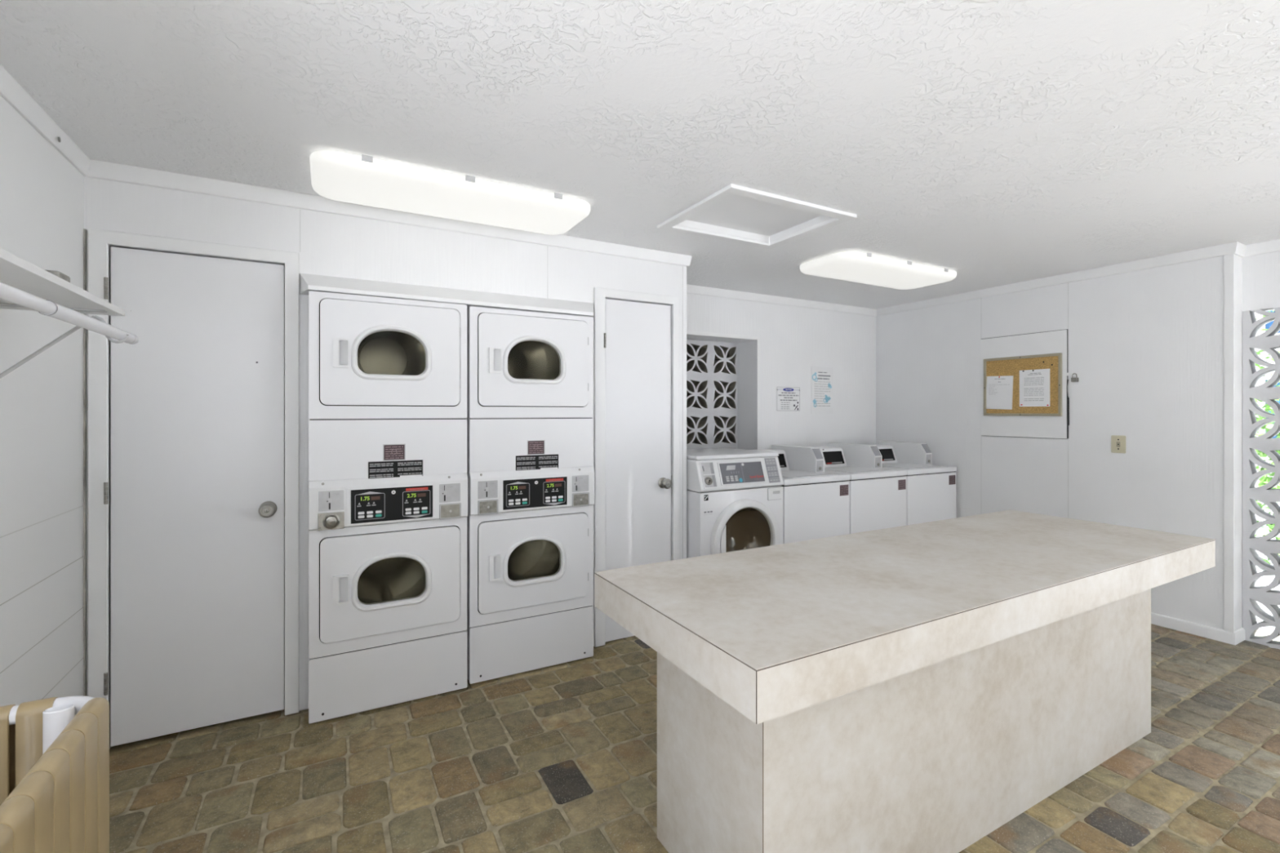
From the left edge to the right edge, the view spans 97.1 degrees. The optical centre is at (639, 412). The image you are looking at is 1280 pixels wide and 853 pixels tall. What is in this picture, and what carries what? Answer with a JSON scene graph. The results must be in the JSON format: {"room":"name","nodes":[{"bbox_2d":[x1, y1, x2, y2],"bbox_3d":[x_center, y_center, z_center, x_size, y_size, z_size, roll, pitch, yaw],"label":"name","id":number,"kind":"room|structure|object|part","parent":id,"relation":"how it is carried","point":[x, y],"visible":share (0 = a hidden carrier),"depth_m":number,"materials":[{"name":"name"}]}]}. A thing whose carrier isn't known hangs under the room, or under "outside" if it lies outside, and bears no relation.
{"room":"laundry","nodes":[
{"label":"laundry","id":0,"kind":"room"},
{"bbox_2d":[0,95,84,706],"bbox_3d":[-1.146,0.190,0.161,0.120,2.420,6.190,0,0,-29],"label":"wall","id":1,"kind":"structure","parent":0,"point":[42,193],"depth_m":1.94,"materials":[{"name":"white paint"}]},
{"bbox_2d":[0,64,89,176],"bbox_3d":[-0.913,-0.987,-0.110,0.024,0.066,5.490,0,0,-29],"label":"trim","id":2,"kind":"structure","parent":1,"relation":"attached to","point":[11,91],"depth_m":1.90,"materials":[{"name":"white paint"}]},
{"bbox_2d":[0,248,128,378],"bbox_3d":[-1.377,-0.160,1.059,0.343,0.319,1.485,0,0,-29],"label":"wall shelf","id":3,"kind":"object","parent":1,"relation":"attached to","point":[15,272],"visible":0.8,"depth_m":1.44,"materials":[{"name":"white laminate"}]},
{"bbox_2d":[45,270,70,282],"bbox_3d":[-1.486,-0.336,1.424,0.055,0.032,0.070,0,0,-29],"label":"metal box","id":4,"kind":"object","parent":3,"relation":"on","point":[57,273],"visible":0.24,"depth_m":1.41,"materials":[{"name":"metal"}]},
{"bbox_2d":[0,281,138,344],"bbox_3d":[-1.270,-0.234,1.158,0.034,0.034,1.555,0,0,-29],"label":"hanging rod","id":5,"kind":"object","parent":3,"relation":"attached to","point":[8,293],"visible":0.96,"depth_m":1.30,"materials":[{"name":"metal"}]},
{"bbox_2d":[83,228,86,696],"bbox_3d":[-2.245,0.330,2.284,0.006,2.140,0.010,0,0,-29],"label":"trim","id":6,"kind":"structure","parent":1,"relation":"attached to","point":[84,229],"depth_m":2.28,"materials":[{"name":"white wood"}]},
{"bbox_2d":[84,176,686,748],"bbox_3d":[-1.142,0.190,3.299,2.920,2.420,0.700,0,0,-29],"label":"wall","id":7,"kind":"structure","parent":0,"point":[332,245],"depth_m":2.78,"materials":[{"name":"white paint"}]},
{"bbox_2d":[87,228,298,715],"bbox_3d":[-1.913,0.329,2.462,0.731,2.142,0.020,0,0,-29],"label":"trim","id":8,"kind":"structure","parent":7,"relation":"attached to","point":[99,241],"depth_m":2.31,"materials":[{"name":"white paint"}]},
{"bbox_2d":[103,246,284,746],"bbox_3d":[-1.913,0.348,2.457,0.626,2.063,0.106,0,0,-29],"label":"door","id":9,"kind":"structure","parent":7,"relation":"in","point":[197,403],"depth_m":2.46,"materials":[{"name":"white paint"}]},
{"bbox_3d":[-1.683,0.443,2.549,0.066,0.066,0.044,0,0,-29],"label":"knob","id":10,"kind":"part","parent":9,"relation":"part of","materials":[{"name":"metal"}]},
{"bbox_2d":[85,159,691,266],"bbox_3d":[-0.956,-0.987,2.988,2.943,0.066,0.024,0,0,-29],"label":"trim","id":11,"kind":"structure","parent":7,"relation":"attached to","point":[97,169],"depth_m":2.72,"materials":[{"name":"white paint"}]},
{"bbox_2d":[299,273,594,317],"bbox_3d":[-0.902,-0.602,2.949,1.504,0.099,0.145,0,0,-29],"label":"trim","id":12,"kind":"structure","parent":7,"relation":"attached to","point":[308,282],"depth_m":2.87,"materials":[{"name":"white paint"}]},
{"bbox_2d":[299,209,683,559],"bbox_3d":[-0.658,0.225,3.166,2.143,2.350,0.002,0,0,-29],"label":"trim","id":13,"kind":"structure","parent":7,"relation":"attached to","point":[300,210],"depth_m":3.68,"materials":[{"name":"white wood"}]},
{"bbox_2d":[594,287,679,647],"bbox_3d":[-0.011,0.328,3.512,0.595,2.144,0.020,0,0,-29],"label":"trim","id":14,"kind":"structure","parent":7,"relation":"attached to","point":[600,294],"depth_m":3.38,"materials":[{"name":"white paint"}]},
{"bbox_2d":[604,298,672,642],"bbox_3d":[-0.004,0.352,3.510,0.494,2.079,0.106,0,0,-29],"label":"door","id":15,"kind":"structure","parent":7,"relation":"in","point":[638,483],"depth_m":3.52,"materials":[{"name":"white paint"}]},
{"bbox_3d":[0.170,0.453,3.572,0.066,0.066,0.044,0,0,-29],"label":"knob","id":16,"kind":"part","parent":15,"relation":"part of","materials":[{"name":"metal"}]},
{"bbox_2d":[0,0,1279,309],"bbox_3d":[1.359,-1.060,1.744,5.995,0.080,6.540,0,0,-29],"label":"ceiling","id":17,"kind":"structure","parent":0,"point":[990,143],"depth_m":1.90,"materials":[{"name":"white paint"}]},
{"bbox_2d":[310,150,590,235],"bbox_3d":[-0.841,-0.987,2.631,1.196,0.066,0.474,0,0,-29],"label":"ceiling light","id":18,"kind":"object","parent":17,"relation":"attached to","point":[363,180],"visible":1,"depth_m":2.51,"materials":[{"name":"white plastic"}]},
{"bbox_2d":[657,183,857,249],"bbox_3d":[0.605,-1.065,3.001,0.712,0.090,0.552,0,0,-29],"label":"trim","id":19,"kind":"structure","parent":17,"relation":"attached to","point":[821,219],"depth_m":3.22,"materials":[{"name":"white paint"}]},
{"bbox_2d":[686,194,822,235],"bbox_3d":[0.605,-1.065,3.001,0.688,0.014,0.528,0,0,-29],"label":"ceiling hatch","id":20,"kind":"object","parent":19,"relation":"attached to","point":[736,212],"visible":0.43,"depth_m":3.05,"materials":[{"name":"white paint"}]},
{"bbox_2d":[800,251,956,289],"bbox_3d":[1.699,-0.987,3.999,1.196,0.066,0.474,0,0,-29],"label":"ceiling light","id":21,"kind":"object","parent":17,"relation":"attached to","point":[869,268],"visible":1,"depth_m":3.86,"materials":[{"name":"white plastic"}]},
{"bbox_2d":[109,502,1279,852],"bbox_3d":[6.128,1.430,3.383,26.000,0.059,32.000,0,0,-29],"label":"floor","id":22,"kind":"structure","parent":0,"point":[562,757],"depth_m":2.18,"materials":[{"name":"tile"}]},
{"bbox_2d":[0,695,109,852],"bbox_3d":[-1.053,0.975,0.675,0.447,0.850,0.839,0,0,-29],"label":"hamper","id":23,"kind":"object","parent":22,"relation":"on","point":[55,751],"visible":1,"depth_m":0.99,"materials":[{"name":"beige plastic"}]},
{"bbox_3d":[-1.053,0.570,0.675,0.441,0.033,0.833,0,0,-29],"label":"rail","id":24,"kind":"part","parent":23,"relation":"part of","materials":[{"name":"white plastic"}]},
{"bbox_3d":[-1.085,0.976,1.054,0.043,0.848,0.029,0,0,-29],"label":"post","id":25,"kind":"part","parent":23,"relation":"part of","materials":[{"name":"white plastic"}]},
{"bbox_2d":[308,290,467,723],"bbox_3d":[-1.338,0.420,2.981,0.690,1.935,0.758,0,0,-29],"label":"dryer","id":26,"kind":"object","parent":22,"relation":"on","point":[388,477],"visible":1,"depth_m":2.67,"materials":[{"name":"white metal"}]},
{"bbox_3d":[-1.388,0.490,2.540,0.104,0.076,0.006,0,0,-29],"label":"lock plate","id":27,"kind":"part","parent":26,"relation":"part of","materials":[{"name":"metal"}]},
{"bbox_3d":[-1.362,0.807,2.572,0.065,0.132,0.033,0,0,-29],"label":"door handle","id":28,"kind":"part","parent":26,"relation":"part of","materials":[{"name":"white plastic"}]},
{"bbox_3d":[-1.362,-0.269,2.572,0.065,0.132,0.033,0,0,-29],"label":"door handle","id":29,"kind":"part","parent":26,"relation":"part of","materials":[{"name":"white plastic"}]},
{"bbox_3d":[-1.178,0.172,2.691,0.690,0.272,0.020,0,0,-29],"label":"panel","id":30,"kind":"part","parent":26,"relation":"part of","materials":[{"name":"white metal"}]},
{"bbox_3d":[-1.178,1.246,2.690,0.690,0.284,0.022,0,0,-29],"label":"kick panel","id":31,"kind":"part","parent":26,"relation":"part of","materials":[{"name":"white metal"}]},
{"bbox_3d":[-1.171,0.804,2.684,0.608,0.471,0.022,0,0,-29],"label":"dryer door","id":32,"kind":"part","parent":26,"relation":"part of","materials":[{"name":"white metal"}]},
{"bbox_3d":[-1.171,-0.272,2.684,0.608,0.479,0.022,0,0,-29],"label":"dryer door","id":33,"kind":"part","parent":26,"relation":"part of","materials":[{"name":"white metal"}]},
{"bbox_2d":[466,306,594,684],"bbox_3d":[-0.735,0.420,3.353,0.690,1.935,0.744,0,0,-29],"label":"dryer","id":34,"kind":"object","parent":22,"relation":"on","point":[531,470],"visible":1,"depth_m":3.04,"materials":[{"name":"white metal"}]},
{"bbox_3d":[-0.756,0.807,2.939,0.065,0.132,0.033,0,0,-29],"label":"door handle","id":35,"kind":"part","parent":34,"relation":"part of","materials":[{"name":"white plastic"}]},
{"bbox_3d":[-0.756,-0.269,2.939,0.065,0.132,0.033,0,0,-29],"label":"door handle","id":36,"kind":"part","parent":34,"relation":"part of","materials":[{"name":"white plastic"}]},
{"bbox_3d":[-0.572,0.172,3.057,0.690,0.272,0.020,0,0,-29],"label":"panel","id":37,"kind":"part","parent":34,"relation":"part of","materials":[{"name":"white metal"}]},
{"bbox_3d":[-0.571,1.246,3.057,0.690,0.284,0.022,0,0,-29],"label":"kick panel","id":38,"kind":"part","parent":34,"relation":"part of","materials":[{"name":"white metal"}]},
{"bbox_3d":[-0.565,0.804,3.051,0.608,0.471,0.022,0,0,-29],"label":"dryer door","id":39,"kind":"part","parent":34,"relation":"part of","materials":[{"name":"white metal"}]},
{"bbox_3d":[-0.565,-0.272,3.051,0.608,0.479,0.022,0,0,-29],"label":"dryer door","id":40,"kind":"part","parent":34,"relation":"part of","materials":[{"name":"white metal"}]},
{"bbox_2d":[686,448,783,558],"bbox_3d":[0.540,0.842,4.021,0.702,1.117,0.706,0,0,-29],"label":"washer","id":41,"kind":"object","parent":22,"relation":"on","point":[735,496],"visible":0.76,"depth_m":3.75,"materials":[{"name":"white metal"}]},
{"bbox_3d":[0.527,0.855,3.633,0.042,0.260,0.032,0,0,-29],"label":"door handle","id":42,"kind":"part","parent":41,"relation":"part of","materials":[{"name":"white plastic"}]},
{"bbox_3d":[0.521,0.295,4.056,0.702,0.025,0.616,0,0,-29],"label":"panel","id":43,"kind":"part","parent":41,"relation":"part of","materials":[{"name":"white metal"}]},
{"bbox_3d":[0.704,0.855,3.734,0.556,0.556,0.046,0,0,-29],"label":"washer door","id":44,"kind":"part","parent":41,"relation":"part of","materials":[{"name":"white plastic"}]},
{"bbox_2d":[725,507,770,552],"bbox_3d":[0.663,0.855,3.809,0.444,0.444,0.145,0,0,-29],"label":"door","id":45,"kind":"structure","parent":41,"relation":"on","point":[748,528],"depth_m":3.88,"materials":[{"name":"brown glass"}]},
{"bbox_3d":[0.927,0.561,3.880,0.122,0.078,0.006,0,0,-29],"label":"soap drawer","id":46,"kind":"part","parent":41,"relation":"part of","materials":[{"name":"white plastic"}]},
{"bbox_2d":[751,444,850,543],"bbox_3d":[1.130,0.838,4.371,0.660,1.125,0.669,0,0,-29],"label":"washer","id":47,"kind":"object","parent":22,"relation":"on","point":[816,501],"visible":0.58,"depth_m":4.12,"materials":[{"name":"white metal"}]},
{"bbox_3d":[1.194,0.467,4.266,0.480,0.007,0.375,0,0,-29],"label":"lid","id":48,"kind":"part","parent":47,"relation":"part of","materials":[{"name":"white metal"}]},
{"bbox_3d":[1.130,0.490,4.371,0.660,0.044,0.669,0,0,-29],"label":"panel","id":49,"kind":"part","parent":47,"relation":"part of","materials":[{"name":"white metal"}]},
{"bbox_2d":[819,442,906,533],"bbox_3d":[1.710,0.838,4.691,0.660,1.125,0.669,0,0,-29],"label":"washer","id":50,"kind":"object","parent":22,"relation":"on","point":[877,494],"visible":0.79,"depth_m":4.47,"materials":[{"name":"white metal"}]},
{"bbox_3d":[1.774,0.467,4.586,0.480,0.007,0.375,0,0,-29],"label":"lid","id":51,"kind":"part","parent":50,"relation":"part of","materials":[{"name":"white metal"}]},
{"bbox_3d":[1.710,0.490,4.691,0.660,0.044,0.669,0,0,-29],"label":"panel","id":52,"kind":"part","parent":50,"relation":"part of","materials":[{"name":"white metal"}]},
{"bbox_2d":[594,510,1215,852],"bbox_3d":[1.167,0.975,2.193,2.561,0.850,0.840,0,0,-29],"label":"counter","id":53,"kind":"object","parent":22,"relation":"on","point":[923,687],"depth_m":1.75,"materials":[{"name":"beige stone"}]},
{"bbox_2d":[594,540,1215,724],"bbox_3d":[1.167,0.610,2.194,2.560,0.116,0.839,0,0,-29],"label":"countertop","id":54,"kind":"structure","parent":53,"relation":"on","point":[784,689],"depth_m":1.50,"materials":[{"name":"beige stone"}]},
{"bbox_2d":[876,440,956,524],"bbox_3d":[2.289,0.838,5.011,0.660,1.125,0.669,0,0,-29],"label":"washer","id":55,"kind":"object","parent":22,"relation":"on","point":[931,489],"visible":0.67,"depth_m":4.78,"materials":[{"name":"white metal"}]},
{"bbox_3d":[2.353,0.467,4.906,0.480,0.007,0.375,0,0,-29],"label":"lid","id":56,"kind":"part","parent":55,"relation":"part of","materials":[{"name":"white metal"}]},
{"bbox_3d":[2.289,0.490,5.011,0.660,0.044,0.669,0,0,-29],"label":"panel","id":57,"kind":"part","parent":55,"relation":"part of","materials":[{"name":"white metal"}]},
{"bbox_2d":[1242,591,1279,648],"bbox_3d":[3.826,1.262,3.368,0.090,0.307,0.307,0,0,-29],"label":"block","id":58,"kind":"object","parent":22,"relation":"on","point":[1251,609],"visible":1,"depth_m":3.42,"materials":[{"name":"white concrete"}]},
{"bbox_2d":[1242,542,1279,599],"bbox_3d":[3.826,0.955,3.368,0.090,0.307,0.307,0,0,-29],"label":"block","id":59,"kind":"object","parent":58,"relation":"on","point":[1251,558],"visible":0.99,"depth_m":3.42,"materials":[{"name":"white concrete"}]},
{"bbox_2d":[1242,492,1279,547],"bbox_3d":[3.826,0.649,3.368,0.090,0.307,0.307,0,0,-29],"label":"block","id":60,"kind":"object","parent":59,"relation":"on","point":[1251,508],"visible":1,"depth_m":3.42,"materials":[{"name":"white concrete"}]},
{"bbox_2d":[1242,442,1279,495],"bbox_3d":[3.826,0.342,3.368,0.090,0.307,0.307,0,0,-29],"label":"block","id":61,"kind":"object","parent":60,"relation":"on","point":[1251,458],"visible":0.99,"depth_m":3.42,"materials":[{"name":"white concrete"}]},
{"bbox_2d":[1242,392,1279,444],"bbox_3d":[3.826,0.036,3.368,0.090,0.307,0.307,0,0,-29],"label":"block","id":62,"kind":"object","parent":61,"relation":"on","point":[1251,426],"visible":1,"depth_m":3.42,"materials":[{"name":"white concrete"}]},
{"bbox_2d":[1242,340,1279,393],"bbox_3d":[3.826,-0.271,3.368,0.090,0.307,0.307,0,0,-29],"label":"block","id":63,"kind":"object","parent":62,"relation":"on","point":[1251,376],"visible":1,"depth_m":3.42,"materials":[{"name":"white concrete"}]},
{"bbox_2d":[1242,307,1279,343],"bbox_3d":[3.826,-0.577,3.368,0.090,0.307,0.307,0,0,-29],"label":"block","id":64,"kind":"object","parent":63,"relation":"on","point":[1251,326],"visible":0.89,"depth_m":3.42,"materials":[{"name":"white concrete"}]},
{"bbox_2d":[1254,310,1279,503],"bbox_3d":[10.322,-0.820,8.553,0.460,4.500,13.000,0,0,-29],"label":"building","id":65,"kind":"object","parent":22,"relation":"on","point":[1262,380],"visible":0.02,"depth_m":8.93,"materials":[{"name":"white paint"}]},
{"bbox_3d":[10.127,-1.720,8.503,0.010,1.040,1.040,0,0,-29],"label":"pane","id":66,"kind":"part","parent":65,"relation":"part of","materials":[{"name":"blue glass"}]},
{"bbox_3d":[10.127,-0.020,8.503,0.010,1.040,1.040,0,0,-29],"label":"pane","id":67,"kind":"part","parent":65,"relation":"part of","materials":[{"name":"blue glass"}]},
{"bbox_2d":[1254,310,1279,510],"bbox_3d":[7.859,-0.310,6.469,1.969,3.480,2.079,0,0,-29],"label":"shrub","id":68,"kind":"object","parent":22,"relation":"on","point":[1259,352],"visible":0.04,"depth_m":6.75,"materials":[{"name":"green plant"}]},
{"bbox_2d":[686,346,729,443],"bbox_3d":[0.404,0.100,5.683,3.200,2.600,1.240,0,0,-29],"label":"wall","id":69,"kind":"structure","parent":0,"point":[699,352],"depth_m":6.43,"materials":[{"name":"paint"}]},
{"bbox_2d":[686,293,875,449],"bbox_3d":[1.136,0.190,5.116,2.825,2.420,0.280,0,0,-29],"label":"wall","id":70,"kind":"structure","parent":0,"point":[793,340],"depth_m":5.11,"materials":[{"name":"white paint"}]},
{"bbox_2d":[686,330,759,449],"bbox_3d":[0.642,0.013,4.681,0.908,1.333,0.004,0,0,-29],"label":"trim","id":71,"kind":"structure","parent":70,"relation":"attached to","point":[688,332],"depth_m":4.89,"materials":[{"name":"white paint"}]},
{"bbox_2d":[686,284,876,315],"bbox_3d":[1.166,-0.987,4.959,2.725,0.066,0.024,0,0,-29],"label":"trim","id":72,"kind":"structure","parent":70,"relation":"attached to","point":[691,289],"depth_m":4.97,"materials":[{"name":"white paint"}]},
{"bbox_2d":[776,386,799,410],"bbox_3d":[1.331,-0.117,5.059,0.278,0.212,0.007,0,0,-29],"label":"wall sign","id":73,"kind":"object","parent":70,"relation":"attached to","point":[788,398],"visible":1,"depth_m":5.06,"materials":[{"name":"white paper"}]},
{"bbox_2d":[811,366,833,413],"bbox_3d":[1.701,-0.204,5.265,0.284,0.435,0.004,0,0,-29],"label":"wall sign","id":74,"kind":"object","parent":70,"relation":"attached to","point":[822,377],"visible":1,"depth_m":5.26,"materials":[{"name":"white paper"}]},
{"bbox_2d":[812,372,831,407],"bbox_3d":[1.695,-0.209,5.260,0.258,0.328,0.001,0,0,-29],"label":"print","id":75,"kind":"object","parent":74,"relation":"attached to","point":[821,381],"depth_m":5.26,"materials":[{"name":"grey paper"}]},
{"bbox_2d":[875,254,1242,631],"bbox_3d":[3.007,0.190,4.701,0.250,2.420,2.815,0,0,-29],"label":"wall","id":76,"kind":"structure","parent":0,"point":[1146,346],"depth_m":3.96,"materials":[{"name":"white paint"}]},
{"bbox_2d":[983,352,1062,416],"bbox_3d":[2.990,-0.204,4.436,0.019,0.469,0.567,0,0,-29],"label":"cork board","id":77,"kind":"object","parent":76,"relation":"attached to","point":[1010,366],"visible":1,"depth_m":4.41,"materials":[{"name":"brown wood"}]},
{"bbox_2d":[986,375,1013,409],"bbox_3d":[2.911,-0.158,4.577,0.001,0.275,0.214,0,0,-29],"label":"paper notice","id":78,"kind":"object","parent":77,"relation":"attached to","point":[999,391],"visible":1,"depth_m":4.57,"materials":[{"name":"grey paper"}]},
{"bbox_2d":[988,378,1010,388],"bbox_3d":[2.911,-0.208,4.576,0.001,0.129,0.168,0,0,-29],"label":"print","id":79,"kind":"object","parent":78,"relation":"attached to","point":[993,383],"depth_m":4.57,"materials":[{"name":"grey paper"}]},
{"bbox_2d":[1019,368,1049,406],"bbox_3d":[3.036,-0.185,4.349,0.001,0.285,0.215,0,0,-29],"label":"paper notice","id":80,"kind":"object","parent":77,"relation":"attached to","point":[1034,386],"visible":1,"depth_m":4.35,"materials":[{"name":"grey paper"}]},
{"bbox_2d":[1024,372,1044,400],"bbox_3d":[3.035,-0.194,4.351,0.001,0.214,0.140,0,0,-29],"label":"print","id":81,"kind":"object","parent":80,"relation":"attached to","point":[1033,381],"depth_m":4.35,"materials":[{"name":"grey paper"}]},
{"bbox_2d":[981,282,1068,518],"bbox_3d":[3.007,0.188,4.444,0.002,2.285,0.636,0,0,-29],"label":"trim","id":82,"kind":"structure","parent":76,"relation":"attached to","point":[1068,282],"depth_m":4.17,"materials":[{"name":"white wood"}]},
{"bbox_2d":[981,328,1069,439],"bbox_3d":[3.005,-0.206,4.438,0.009,0.813,0.641,0,0,-29],"label":"access panel","id":83,"kind":"object","parent":76,"relation":"attached to","point":[1052,341],"visible":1,"depth_m":4.40,"materials":[{"name":"white paint"}]},
{"bbox_3d":[3.153,-0.278,4.151,0.028,0.024,0.049,0,0,-29],"label":"hasp","id":84,"kind":"object","parent":83,"relation":"attached to","visible":0},
{"bbox_2d":[1071,373,1078,382],"bbox_3d":[3.169,-0.252,4.116,0.020,0.064,0.040,0,0,-29],"label":"padlock","id":85,"kind":"object","parent":84,"relation":"hanging from","point":[1073,379],"visible":1,"depth_m":4.11,"materials":[{"name":"metal"}]},
{"bbox_2d":[875,241,1236,316],"bbox_3d":[2.961,-0.987,4.502,0.024,0.066,2.558,0,0,-29],"label":"trim","id":86,"kind":"structure","parent":76,"relation":"attached to","point":[1221,250],"depth_m":4.09,"materials":[{"name":"white paint"}]},
{"bbox_2d":[1111,435,1125,453],"bbox_3d":[3.303,0.222,3.899,0.007,0.120,0.082,0,0,-29],"label":"light switch","id":87,"kind":"object","parent":76,"relation":"attached to","point":[1117,442],"visible":1,"depth_m":3.90,"materials":[{"name":"beige plastic"}]},
{"bbox_2d":[1151,612,1235,644],"bbox_3d":[3.178,1.364,4.120,0.014,0.072,1.658,0,0,-29],"label":"baseboard","id":88,"kind":"structure","parent":76,"relation":"attached to","point":[1194,628],"depth_m":3.55,"materials":[{"name":"white paint"}]},
{"bbox_2d":[1223,253,1234,632],"bbox_3d":[3.567,0.188,3.420,0.010,2.284,0.044,0,0,-29],"label":"trim","id":89,"kind":"structure","parent":76,"relation":"attached to","point":[1228,260],"depth_m":3.42,"materials":[{"name":"white paint"}]},
{"bbox_2d":[1234,627,1244,644],"bbox_3d":[3.655,1.364,3.443,0.194,0.072,0.014,0,0,-29],"label":"baseboard","id":90,"kind":"structure","parent":76,"relation":"attached to","point":[1239,633],"depth_m":3.43,"materials":[{"name":"white paint"}]},
{"bbox_2d":[1234,241,1245,257],"bbox_3d":[3.639,-0.987,3.429,0.173,0.066,0.024,0,0,-29],"label":"trim","id":91,"kind":"structure","parent":76,"relation":"attached to","point":[1241,248],"depth_m":3.42,"materials":[{"name":"white paint"}]},
{"bbox_2d":[1241,250,1279,311],"bbox_3d":[4.636,-0.820,1.905,0.100,0.400,3.655,0,0,-29],"label":"wall header","id":92,"kind":"structure","parent":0,"point":[1260,273],"depth_m":3.41,"materials":[{"name":"white paint"}]},
{"bbox_2d":[1243,239,1279,257],"bbox_3d":[4.582,-0.987,1.875,0.024,0.066,3.654,0,0,-29],"label":"trim","id":93,"kind":"structure","parent":92,"relation":"attached to","point":[1273,246],"depth_m":3.39,"materials":[{"name":"white paint"}]},
{"bbox_2d":[1254,399,1279,564],"bbox_3d":[5.873,0.589,5.063,1.672,1.685,1.592,0,0,-29],"label":"shrub","id":94,"kind":"object","parent":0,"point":[1263,480],"visible":0.09,"depth_m":5.10,"materials":[{"name":"green plant"}]},
{"bbox_3d":[0.463,0.100,4.956,1.600,2.000,0.090,0,0,-29],"label":"surround","id":95,"kind":"object","parent":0,"visible":0},
{"bbox_2d":[711,446,737,448],"bbox_3d":[0.740,0.471,5.097,0.314,0.314,0.090,0,0,-29],"label":"block","id":96,"kind":"object","parent":95,"relation":"in","point":[734,447],"visible":0.02,"depth_m":5.08,"materials":[{"name":"white concrete"}]},
{"bbox_2d":[711,412,737,448],"bbox_3d":[0.740,0.158,5.097,0.314,0.314,0.090,0,0,-29],"label":"block","id":97,"kind":"object","parent":96,"relation":"on","point":[721,431],"visible":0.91,"depth_m":5.07,"materials":[{"name":"white concrete"}]},
{"bbox_2d":[711,377,737,412],"bbox_3d":[0.740,-0.155,5.097,0.314,0.314,0.090,0,0,-29],"label":"block","id":98,"kind":"object","parent":97,"relation":"on","point":[721,393],"visible":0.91,"depth_m":5.07,"materials":[{"name":"white concrete"}]},
{"bbox_2d":[711,341,737,377],"bbox_3d":[0.740,-0.468,5.097,0.314,0.314,0.090,0,0,-29],"label":"block","id":99,"kind":"object","parent":98,"relation":"on","point":[723,362],"visible":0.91,"depth_m":5.07,"materials":[{"name":"white concrete"}]},
{"bbox_3d":[0.465,0.471,4.945,0.314,0.314,0.090,0,0,-29],"label":"block","id":100,"kind":"object","parent":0,"visible":0},
{"bbox_2d":[686,412,711,448],"bbox_3d":[0.465,0.158,4.946,0.314,0.314,0.090,0,0,-29],"label":"block","id":101,"kind":"object","parent":100,"relation":"on","point":[693,429],"visible":0.81,"depth_m":4.94,"materials":[{"name":"white concrete"}]},
{"bbox_2d":[686,376,711,412],"bbox_3d":[0.465,-0.155,4.946,0.314,0.314,0.090,0,0,-29],"label":"block","id":102,"kind":"object","parent":101,"relation":"on","point":[693,394],"visible":0.76,"depth_m":4.94,"materials":[{"name":"white concrete"}]},
{"bbox_2d":[686,339,711,377],"bbox_3d":[0.465,-0.468,4.946,0.314,0.314,0.090,0,0,-29],"label":"block","id":103,"kind":"object","parent":102,"relation":"on","point":[694,359],"visible":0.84,"depth_m":4.94,"materials":[{"name":"white concrete"}]}
]}

